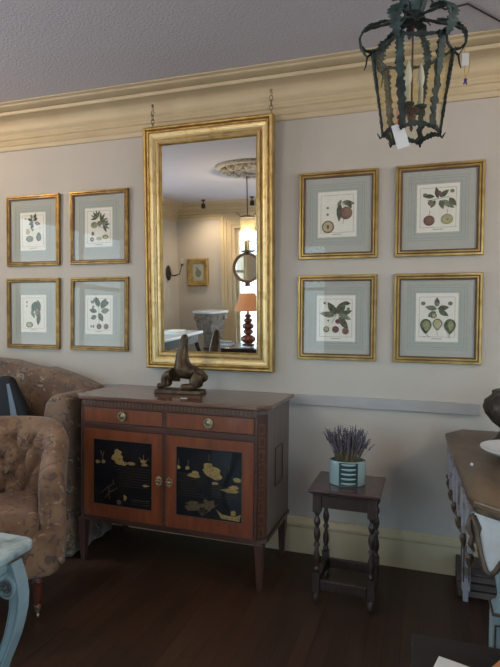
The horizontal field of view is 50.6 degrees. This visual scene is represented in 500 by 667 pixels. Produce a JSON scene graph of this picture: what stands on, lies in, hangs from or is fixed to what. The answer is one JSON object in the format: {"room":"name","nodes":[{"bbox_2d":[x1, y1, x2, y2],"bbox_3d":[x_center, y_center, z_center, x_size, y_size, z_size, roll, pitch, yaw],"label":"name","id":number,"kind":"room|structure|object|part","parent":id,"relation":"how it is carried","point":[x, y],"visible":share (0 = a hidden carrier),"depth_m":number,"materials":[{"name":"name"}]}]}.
{"room":"second-hand shop","nodes":[
{"label":"second-hand shop","id":0,"kind":"room"},
{"bbox_2d":[0,525,495,666],"bbox_3d":[-0.354,1.378,0.808,6.730,0.100,5.150,1,2,18],"label":"floor","id":1,"kind":"structure","parent":0,"point":[139,597],"depth_m":2.44,"materials":[{"name":"brown wood"}]},
{"bbox_2d":[0,532,32,666],"bbox_3d":[-1.299,0.998,1.610,0.976,0.605,0.736,1,2,18],"label":"table","id":2,"kind":"object","parent":1,"relation":"on","point":[14,586],"visible":1,"depth_m":1.75,"materials":[{"name":"blue paint"}]},
{"bbox_2d":[0,416,68,617],"bbox_3d":[-1.257,0.858,2.516,0.749,0.832,0.654,0,2,-23],"label":"tufted armchair","id":3,"kind":"object","parent":1,"relation":"on","point":[33,449],"visible":1,"depth_m":2.46,"materials":[{"name":"brown fabric"}]},
{"bbox_3d":[-1.223,0.889,2.435,0.470,0.175,0.475,0,2,-23],"label":"seat","id":4,"kind":"part","parent":3,"relation":"part of","materials":[{"name":"brown fabric"}]},
{"bbox_3d":[-1.233,0.978,2.458,0.636,0.205,0.470,0,2,-23],"label":"seat rail","id":5,"kind":"part","parent":3,"relation":"part of","materials":[{"name":"brown fabric"}]},
{"bbox_3d":[-0.956,1.178,2.380,0.052,0.205,0.052,0,2,-23],"label":"leg","id":6,"kind":"part","parent":3,"relation":"part of","materials":[{"name":"brown wood"}]},
{"bbox_2d":[0,357,111,556],"bbox_3d":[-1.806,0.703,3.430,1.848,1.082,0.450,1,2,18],"label":"sofa","id":7,"kind":"object","parent":1,"relation":"on","point":[51,392],"visible":0.43,"depth_m":3.17,"materials":[{"name":"brown fabric"}]},
{"bbox_2d":[0,376,31,415],"bbox_3d":[-1.476,0.537,3.196,0.591,0.554,0.145,1,2,10],"label":"cushion","id":8,"kind":"object","parent":7,"relation":"on","point":[12,401],"visible":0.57,"depth_m":3.18,"materials":[{"name":"black fabric"}]},
{"bbox_3d":[-1.783,0.600,3.556,1.810,0.882,0.190,1,2,18],"label":"backrest","id":9,"kind":"part","parent":7,"relation":"part of","materials":[{"name":"brown fabric"}]},
{"bbox_3d":[-1.058,0.730,3.096,0.180,0.781,0.255,1,2,18],"label":"arm","id":10,"kind":"part","parent":7,"relation":"part of"},
{"bbox_2d":[77,384,293,591],"bbox_3d":[-0.374,0.805,2.975,1.141,0.930,0.507,1,2,19],"label":"base cabinet","id":11,"kind":"object","parent":1,"relation":"on","point":[213,464],"visible":1,"depth_m":2.75,"materials":[{"name":"brown wood"}]},
{"bbox_3d":[-0.933,0.692,2.946,0.014,0.623,0.064,0,2,-26],"label":"corner post","id":12,"kind":"part","parent":11,"relation":"part of","materials":[{"name":"brown wood"}]},
{"bbox_3d":[-0.930,1.145,2.962,0.046,0.241,0.046,1,2,19],"label":"leg","id":13,"kind":"part","parent":11,"relation":"part of","materials":[{"name":"brown wood"}]},
{"bbox_3d":[-0.685,0.443,2.821,0.053,0.053,0.012,1,2,19],"label":"ring pull","id":14,"kind":"part","parent":11,"relation":"part of","materials":[{"name":"gold metal"}]},
{"bbox_3d":[-0.684,0.754,2.840,0.358,0.354,0.011,1,2,19],"label":"lacquer panel","id":15,"kind":"part","parent":11,"relation":"part of","materials":[{"name":"black wood"}]},
{"bbox_3d":[-0.681,0.444,2.833,0.482,0.079,0.016,1,2,19],"label":"drawer","id":16,"kind":"part","parent":11,"relation":"part of","materials":[{"name":"brown wood"}]},
{"bbox_3d":[-0.684,0.761,2.841,0.482,0.480,0.018,1,2,19],"label":"door","id":17,"kind":"part","parent":11,"relation":"part of","materials":[{"name":"brown wood"}]},
{"bbox_3d":[-0.793,1.135,3.362,0.048,0.241,0.048,1,2,19],"label":"leg","id":18,"kind":"part","parent":11,"relation":"part of","materials":[{"name":"brown wood"}]},
{"bbox_2d":[154,334,207,394],"bbox_3d":[-0.391,0.171,3.004,0.296,0.335,0.137,1,2,14],"label":"bronze sculpture","id":19,"kind":"object","parent":11,"relation":"on","point":[183,368],"visible":1,"depth_m":2.97,"materials":[{"name":"brown metal"}]},
{"bbox_3d":[-0.209,0.452,2.659,0.053,0.053,0.012,1,2,19],"label":"ring pull","id":20,"kind":"part","parent":11,"relation":"part of","materials":[{"name":"gold metal"}]},
{"bbox_3d":[-0.209,0.762,2.677,0.358,0.354,0.012,1,2,19],"label":"lacquer panel","id":21,"kind":"part","parent":11,"relation":"part of","materials":[{"name":"black wood"}]},
{"bbox_3d":[-0.208,0.769,2.679,0.482,0.480,0.018,1,2,19],"label":"door","id":22,"kind":"part","parent":11,"relation":"part of","materials":[{"name":"brown wood"}]},
{"bbox_3d":[-0.205,0.453,2.671,0.482,0.079,0.016,1,2,19],"label":"drawer","id":23,"kind":"part","parent":11,"relation":"part of","materials":[{"name":"brown wood"}]},
{"bbox_3d":[0.047,1.163,2.629,0.046,0.241,0.046,1,2,19],"label":"leg","id":24,"kind":"part","parent":11,"relation":"part of","materials":[{"name":"brown wood"}]},
{"bbox_3d":[0.055,0.710,2.610,0.064,0.623,0.014,0,2,-26],"label":"corner post","id":25,"kind":"part","parent":11,"relation":"part of","materials":[{"name":"brown wood"}]},
{"bbox_3d":[0.153,1.027,2.837,0.006,0.021,0.438,1,2,19],"label":"moulding","id":26,"kind":"part","parent":11,"relation":"part of","materials":[{"name":"brown wood"}]},
{"bbox_3d":[0.184,1.153,3.029,0.048,0.241,0.048,1,2,19],"label":"leg","id":27,"kind":"part","parent":11,"relation":"part of","materials":[{"name":"brown wood"}]},
{"bbox_2d":[308,471,385,613],"bbox_3d":[0.477,1.009,2.589,0.334,0.559,0.322,1,2,19],"label":"side table","id":28,"kind":"object","parent":1,"relation":"on","point":[366,498],"visible":0.98,"depth_m":2.49,"materials":[{"name":"brown wood"}]},
{"bbox_3d":[0.318,1.022,2.515,0.038,0.533,0.038,1,2,19],"label":"leg","id":29,"kind":"part","parent":28,"relation":"part of","materials":[{"name":"brown wood"}]},
{"bbox_3d":[0.395,1.017,2.744,0.038,0.533,0.038,1,2,19],"label":"leg","id":30,"kind":"part","parent":28,"relation":"part of","materials":[{"name":"brown wood"}]},
{"bbox_3d":[0.480,0.752,2.582,0.310,0.008,0.298,1,2,19],"label":"moulding","id":31,"kind":"part","parent":28,"relation":"part of","materials":[{"name":"brown wood"}]},
{"bbox_2d":[329,457,365,486],"bbox_3d":[0.474,0.671,2.568,0.176,0.117,0.134,1,2,6],"label":"planter","id":32,"kind":"object","parent":28,"relation":"on","point":[344,474],"visible":0.94,"depth_m":2.52,"materials":[{"name":"teal ceramic"}]},
{"bbox_3d":[0.468,0.672,2.513,0.089,0.110,0.010,1,2,6],"label":"ribbed panel","id":33,"kind":"part","parent":32,"relation":"part of","materials":[{"name":"teal ceramic"}]},
{"bbox_2d":[323,425,374,462],"bbox_3d":[0.480,0.541,2.567,0.239,0.178,0.179,0,2,-5],"label":"dried lavender","id":34,"kind":"object","parent":32,"relation":"on","point":[351,442],"visible":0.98,"depth_m":2.54,"materials":[{"name":"purple plant"}]},
{"bbox_3d":[0.559,1.027,2.434,0.038,0.533,0.038,1,2,19],"label":"leg","id":35,"kind":"part","parent":28,"relation":"part of","materials":[{"name":"brown wood"}]},
{"bbox_3d":[0.636,1.021,2.664,0.038,0.533,0.038,1,2,19],"label":"leg","id":36,"kind":"part","parent":28,"relation":"part of","materials":[{"name":"brown wood"}]},
{"bbox_2d":[411,633,499,666],"bbox_3d":[0.739,1.104,1.151,0.758,0.450,0.572,1,2,18],"label":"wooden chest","id":37,"kind":"object","parent":1,"relation":"on","point":[425,649],"visible":1,"depth_m":1.44,"materials":[{"name":"brown wood"}]},
{"bbox_2d":[434,656,468,666],"bbox_3d":[0.507,0.860,1.315,0.100,0.022,0.110,2,2,34],"label":"booklet","id":38,"kind":"object","parent":37,"relation":"on","point":[441,662],"visible":1,"depth_m":1.36,"materials":[{"name":"white paper"}]},
{"bbox_2d":[492,660,499,666],"bbox_3d":[0.677,0.833,1.210,0.260,0.085,0.200,-1,2,-40],"label":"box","id":39,"kind":"object","parent":37,"relation":"on","point":[497,664],"visible":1,"depth_m":1.26,"materials":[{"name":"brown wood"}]},
{"bbox_2d":[445,429,499,648],"bbox_3d":[1.285,0.917,2.030,0.978,0.787,1.337,1,2,18],"label":"console table","id":40,"kind":"object","parent":1,"relation":"on","point":[474,491],"visible":0.99,"depth_m":1.85,"materials":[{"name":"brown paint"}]},
{"bbox_2d":[446,444,449,486],"bbox_3d":[0.982,0.659,2.599,0.034,0.217,0.156,1,2,18],"label":"pendant","id":41,"kind":"object","parent":40,"relation":"attached to","point":[447,482],"depth_m":2.59,"materials":[{"name":"grey paint"}]},
{"bbox_2d":[447,451,452,500],"bbox_3d":[0.928,0.663,2.435,0.034,0.217,0.156,1,2,18],"label":"pendant","id":42,"kind":"object","parent":40,"relation":"attached to","point":[450,492],"depth_m":2.42,"materials":[{"name":"grey paint"}]},
{"bbox_2d":[451,460,456,512],"bbox_3d":[0.881,0.667,2.270,0.034,0.217,0.156,1,2,18],"label":"pendant","id":43,"kind":"object","parent":40,"relation":"attached to","point":[453,471],"depth_m":2.25,"materials":[{"name":"grey paint"}]},
{"bbox_2d":[454,470,461,528],"bbox_3d":[0.833,0.671,2.104,0.034,0.217,0.156,1,2,18],"label":"pendant","id":44,"kind":"object","parent":40,"relation":"attached to","point":[457,479],"depth_m":2.09,"materials":[{"name":"grey paint"}]},
{"bbox_2d":[459,483,466,546],"bbox_3d":[0.786,0.675,1.939,0.034,0.217,0.156,1,2,18],"label":"pendant","id":45,"kind":"object","parent":40,"relation":"attached to","point":[462,501],"depth_m":1.93,"materials":[{"name":"grey paint"}]},
{"bbox_3d":[1.046,0.945,2.552,0.046,0.700,0.046,1,2,18],"label":"leg","id":46,"kind":"part","parent":40,"relation":"part of","materials":[{"name":"grey paint"}]},
{"bbox_2d":[464,497,475,567],"bbox_3d":[0.738,0.679,1.774,0.034,0.217,0.156,1,2,18],"label":"pendant","id":47,"kind":"object","parent":40,"relation":"attached to","point":[470,510],"depth_m":1.73,"materials":[{"name":"grey paint"}]},
{"bbox_3d":[1.288,0.560,2.021,0.954,0.018,1.313,1,2,18],"label":"moulding","id":48,"kind":"part","parent":40,"relation":"part of","materials":[{"name":"brown wood"}]},
{"bbox_2d":[480,440,499,456],"bbox_3d":[1.110,0.493,2.152,0.320,0.050,0.320,1,2,18],"label":"shallow bowl","id":49,"kind":"object","parent":40,"relation":"on","point":[490,446],"visible":1,"depth_m":2.23,"materials":[{"name":"white ceramic"}]},
{"bbox_2d":[483,388,499,439],"bbox_3d":[1.199,0.362,2.444,0.232,0.298,0.230,1,2,18],"label":"urn","id":50,"kind":"object","parent":40,"relation":"on","point":[491,404],"visible":0.91,"depth_m":2.42,"materials":[{"name":"metal"}]},
{"bbox_3d":[0.867,0.963,1.790,0.098,0.700,0.099,1,2,18],"label":"leg","id":51,"kind":"part","parent":40,"relation":"part of","materials":[{"name":"blue paint"}]},
{"bbox_2d":[455,554,496,599],"bbox_3d":[1.325,1.234,2.606,0.570,0.124,0.213,1,2,18],"label":"wooden crate","id":52,"kind":"object","parent":1,"relation":"on","point":[477,574],"visible":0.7,"depth_m":2.57,"materials":[{"name":"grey wood"}]},
{"bbox_2d":[0,97,499,537],"bbox_3d":[0.434,-0.102,3.119,6.730,2.750,0.200,1,2,18],"label":"wall","id":53,"kind":"structure","parent":0,"point":[409,450],"depth_m":3.00,"materials":[{"name":"paint"}]},
{"bbox_2d":[6,193,60,266],"bbox_3d":[-1.487,-0.704,3.618,0.438,0.480,0.020,1,2,18],"label":"framed print","id":54,"kind":"object","parent":53,"relation":"attached to","point":[33,222],"visible":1,"depth_m":3.62,"materials":[{"name":"brown"}]},
{"bbox_2d":[6,278,60,348],"bbox_3d":[-1.492,-0.138,3.634,0.438,0.482,0.020,1,2,18],"label":"framed print","id":55,"kind":"object","parent":53,"relation":"attached to","point":[33,304],"visible":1,"depth_m":3.63,"materials":[{"name":"brown"}]},
{"bbox_2d":[70,188,128,264],"bbox_3d":[-0.989,-0.695,3.454,0.442,0.480,0.020,1,2,18],"label":"framed print","id":56,"kind":"object","parent":53,"relation":"attached to","point":[99,219],"visible":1,"depth_m":3.46,"materials":[{"name":"brown"}]},
{"bbox_2d":[70,277,128,351],"bbox_3d":[-0.993,-0.129,3.473,0.442,0.482,0.020,1,1,18],"label":"framed print","id":57,"kind":"object","parent":53,"relation":"attached to","point":[99,306],"visible":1,"depth_m":3.48,"materials":[{"name":"brown"}]},
{"bbox_2d":[143,88,274,372],"bbox_3d":[-0.255,-0.587,3.166,0.827,1.620,0.115,1,2,18],"label":"wall mirror","id":58,"kind":"object","parent":53,"relation":"attached to","point":[209,186],"visible":1,"depth_m":3.17,"materials":[{"name":"gold mirror"}]},
{"bbox_3d":[-0.596,-1.326,3.236,0.023,0.151,0.022,0,2,-28],"label":"hanging chain","id":59,"kind":"part","parent":58,"relation":"part of","materials":[{"name":"gold metal"}]},
{"bbox_2d":[162,136,255,352],"bbox_3d":[-0.251,-0.516,3.183,0.611,1.260,0.004,1,4,18],"label":"mirror glass","id":60,"kind":"object","parent":58,"relation":"attached to","point":[209,182],"depth_m":3.18,"materials":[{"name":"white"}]},
{"bbox_3d":[0.120,-1.313,3.000,0.023,0.151,0.022,0,2,-28],"label":"hanging chain","id":61,"kind":"part","parent":58,"relation":"part of","materials":[{"name":"gold metal"}]},
{"bbox_2d":[0,28,499,152],"bbox_3d":[-0.329,-1.298,0.736,6.330,0.245,4.750,1,2,18],"label":"crown molding","id":62,"kind":"structure","parent":53,"relation":"attached to","point":[338,83],"depth_m":3.05,"materials":[{"name":"beige paint"}]},
{"bbox_2d":[100,383,479,415],"bbox_3d":[0.094,0.378,3.128,2.335,0.060,0.018,1,2,18],"label":"rail","id":63,"kind":"object","parent":53,"relation":"attached to","point":[299,399],"visible":0.45,"depth_m":2.90,"materials":[{"name":"paint"}]},
{"bbox_2d":[112,515,477,575],"bbox_3d":[0.387,1.175,3.047,6.330,0.200,0.024,1,2,18],"label":"baseboard","id":64,"kind":"structure","parent":53,"relation":"attached to","point":[433,553],"depth_m":2.93,"materials":[{"name":"beige paint"}]},
{"bbox_2d":[297,274,376,360],"bbox_3d":[0.487,-0.090,2.983,0.443,0.481,0.020,1,2,18],"label":"framed print","id":65,"kind":"object","parent":53,"relation":"attached to","point":[337,314],"visible":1,"depth_m":2.98,"materials":[{"name":"brown"}]},
{"bbox_2d":[299,167,378,259],"bbox_3d":[0.492,-0.665,2.966,0.443,0.489,0.020,1,2,18],"label":"framed print","id":66,"kind":"object","parent":53,"relation":"attached to","point":[338,210],"visible":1,"depth_m":2.97,"materials":[{"name":"brown"}]},
{"bbox_2d":[393,272,482,364],"bbox_3d":[0.995,-0.081,2.814,0.445,0.481,0.020,1,2,18],"label":"framed print","id":67,"kind":"object","parent":53,"relation":"attached to","point":[438,316],"visible":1,"depth_m":2.81,"materials":[{"name":"brown"}]},
{"bbox_2d":[395,159,485,256],"bbox_3d":[1.000,-0.656,2.799,0.445,0.489,0.020,1,2,18],"label":"framed print","id":68,"kind":"object","parent":53,"relation":"attached to","point":[440,207],"visible":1,"depth_m":2.80,"materials":[{"name":"brown"}]},
{"bbox_2d":[0,0,499,102],"bbox_3d":[-0.327,-1.471,0.732,6.730,0.100,5.150,1,2,18],"label":"ceiling","id":69,"kind":"structure","parent":0,"point":[48,47],"depth_m":2.60,"materials":[{"name":"paint"}]},
{"bbox_2d":[359,0,467,147],"bbox_3d":[0.569,-1.062,1.843,0.365,0.760,0.364,1,2,18],"label":"hanging lantern","id":70,"kind":"object","parent":69,"relation":"hanging from","point":[413,11],"visible":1,"depth_m":1.83,"materials":[{"name":"metal"}]},
{"bbox_3d":[0.470,-0.987,1.913,0.004,0.018,0.137,2,2,34],"label":"rail","id":71,"kind":"part","parent":70,"relation":"part of","materials":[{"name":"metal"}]},
{"bbox_3d":[0.467,-1.044,1.853,0.169,0.115,0.021,1,2,4],"label":"scroll arm","id":72,"kind":"part","parent":70,"relation":"part of","materials":[{"name":"metal"}]},
{"bbox_3d":[0.462,-0.984,1.795,0.004,0.018,0.137,0,2,-26],"label":"rail","id":73,"kind":"part","parent":70,"relation":"part of","materials":[{"name":"metal"}]},
{"bbox_3d":[0.495,-0.707,1.902,0.004,0.029,0.102,2,2,34],"label":"rail","id":74,"kind":"part","parent":70,"relation":"part of","materials":[{"name":"metal"}]},
{"bbox_3d":[0.489,-0.705,1.817,0.004,0.029,0.102,0,2,-26],"label":"rail","id":75,"kind":"part","parent":70,"relation":"part of","materials":[{"name":"metal"}]},
{"bbox_3d":[0.524,-1.046,1.937,0.020,0.115,0.169,0,2,-25],"label":"scroll arm","id":76,"kind":"part","parent":70,"relation":"part of","materials":[{"name":"metal"}]},
{"bbox_2d":[391,109,409,148],"bbox_3d":[0.506,-0.691,1.775,0.061,0.142,0.006,1,2,12],"label":"price tag","id":77,"kind":"object","parent":70,"relation":"hanging from","point":[400,136],"visible":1,"depth_m":1.78,"materials":[{"name":"white paper"}]},
{"bbox_3d":[0.511,-1.041,1.761,0.021,0.115,0.169,2,2,34],"label":"scroll arm","id":78,"kind":"part","parent":70,"relation":"part of","materials":[{"name":"metal"}]},
{"bbox_3d":[0.577,-0.987,1.964,0.137,0.018,0.004,1,2,4],"label":"rail","id":79,"kind":"part","parent":70,"relation":"part of","materials":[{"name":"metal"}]},
{"bbox_3d":[0.530,-1.145,1.822,0.040,0.093,0.062,2,2,37],"label":"crown","id":80,"kind":"part","parent":70,"relation":"part of","materials":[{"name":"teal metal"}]},
{"bbox_3d":[0.572,-0.707,1.939,0.102,0.029,0.004,1,2,4],"label":"rail","id":81,"kind":"part","parent":70,"relation":"part of","materials":[{"name":"metal"}]},
{"bbox_3d":[0.548,-0.902,1.825,0.026,0.091,0.025,1,2,18],"label":"bulb","id":82,"kind":"part","parent":70,"relation":"part of","materials":[{"name":"white glass"}]},
{"bbox_3d":[0.571,-1.075,1.884,0.030,0.035,0.044,1,2,18],"label":"crown","id":83,"kind":"part","parent":70,"relation":"part of","materials":[{"name":"metal"}]},
{"bbox_3d":[0.548,-0.781,1.833,0.044,0.034,0.051,1,2,18],"label":"candle arm","id":84,"kind":"part","parent":70,"relation":"part of","materials":[{"name":"metal"}]},
{"bbox_3d":[0.567,-0.894,1.849,0.052,0.372,0.052,1,2,18],"label":"stem","id":85,"kind":"part","parent":70,"relation":"part of","materials":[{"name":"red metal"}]},
{"bbox_3d":[0.569,-1.109,1.843,0.080,0.069,0.079,1,2,18],"label":"crown","id":86,"kind":"part","parent":70,"relation":"part of","materials":[{"name":"metal"}]},
{"bbox_3d":[0.565,-1.144,1.797,0.040,0.093,0.065,1,2,18],"label":"crown","id":87,"kind":"part","parent":70,"relation":"part of","materials":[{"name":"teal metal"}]},
{"bbox_3d":[0.567,-1.073,1.804,0.030,0.035,0.044,1,2,18],"label":"crown","id":88,"kind":"part","parent":70,"relation":"part of","materials":[{"name":"metal"}]},
{"bbox_3d":[0.559,-0.703,1.769,0.102,0.029,0.004,1,2,4],"label":"rail","id":89,"kind":"part","parent":70,"relation":"part of","materials":[{"name":"metal"}]},
{"bbox_3d":[0.594,-0.781,1.848,0.044,0.034,0.048,-1,2,-41],"label":"candle arm","id":90,"kind":"part","parent":70,"relation":"part of","materials":[{"name":"metal"}]},
{"bbox_3d":[0.559,-0.981,1.729,0.137,0.018,0.004,1,2,4],"label":"rail","id":91,"kind":"part","parent":70,"relation":"part of","materials":[{"name":"metal"}]},
{"bbox_3d":[0.597,-0.902,1.844,0.026,0.091,0.025,1,2,18],"label":"bulb","id":92,"kind":"part","parent":70,"relation":"part of","materials":[{"name":"white glass"}]},
{"bbox_3d":[0.605,-1.074,1.862,0.042,0.035,0.030,0,2,-26],"label":"crown","id":93,"kind":"part","parent":70,"relation":"part of","materials":[{"name":"metal"}]},
{"bbox_3d":[0.626,-1.044,1.929,0.020,0.115,0.169,2,2,34],"label":"scroll arm","id":94,"kind":"part","parent":70,"relation":"part of","materials":[{"name":"metal"}]},
{"bbox_3d":[0.608,-1.144,1.818,0.065,0.093,0.040,1,2,18],"label":"crown","id":95,"kind":"part","parent":70,"relation":"part of","materials":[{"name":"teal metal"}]},
{"bbox_3d":[0.601,-1.073,1.821,0.044,0.035,0.031,1,2,18],"label":"crown","id":96,"kind":"part","parent":70,"relation":"part of","materials":[{"name":"metal"}]},
{"bbox_3d":[0.642,-0.705,1.891,0.004,0.029,0.102,0,2,-26],"label":"rail","id":97,"kind":"part","parent":70,"relation":"part of","materials":[{"name":"metal"}]},
{"bbox_3d":[0.613,-1.040,1.753,0.020,0.115,0.169,0,2,-26],"label":"scroll arm","id":98,"kind":"part","parent":70,"relation":"part of","materials":[{"name":"metal"}]},
{"bbox_3d":[0.674,-0.984,1.898,0.004,0.018,0.137,0,2,-26],"label":"rail","id":99,"kind":"part","parent":70,"relation":"part of","materials":[{"name":"metal"}]},
{"bbox_3d":[0.636,-0.703,1.806,0.004,0.029,0.102,2,2,34],"label":"rail","id":100,"kind":"part","parent":70,"relation":"part of","materials":[{"name":"metal"}]},
{"bbox_3d":[0.670,-1.042,1.837,0.169,0.115,0.019,1,2,4],"label":"scroll arm","id":101,"kind":"part","parent":70,"relation":"part of","materials":[{"name":"metal"}]},
{"bbox_2d":[458,20,469,84],"bbox_3d":[0.766,-1.012,1.900,0.051,0.232,0.012,0,2,-3],"label":"label","id":102,"kind":"object","parent":70,"relation":"hanging from","point":[465,56],"visible":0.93,"depth_m":1.90,"materials":[{"name":"white paper"}]},
{"bbox_2d":[431,0,499,21],"bbox_3d":[0.912,-1.438,2.284,1.022,0.021,0.190,-1,2,-42],"label":"cable","id":103,"kind":"object","parent":69,"relation":"attached to","point":[432,1],"visible":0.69,"depth_m":2.35,"materials":[{"name":"grey metal"}]}
]}

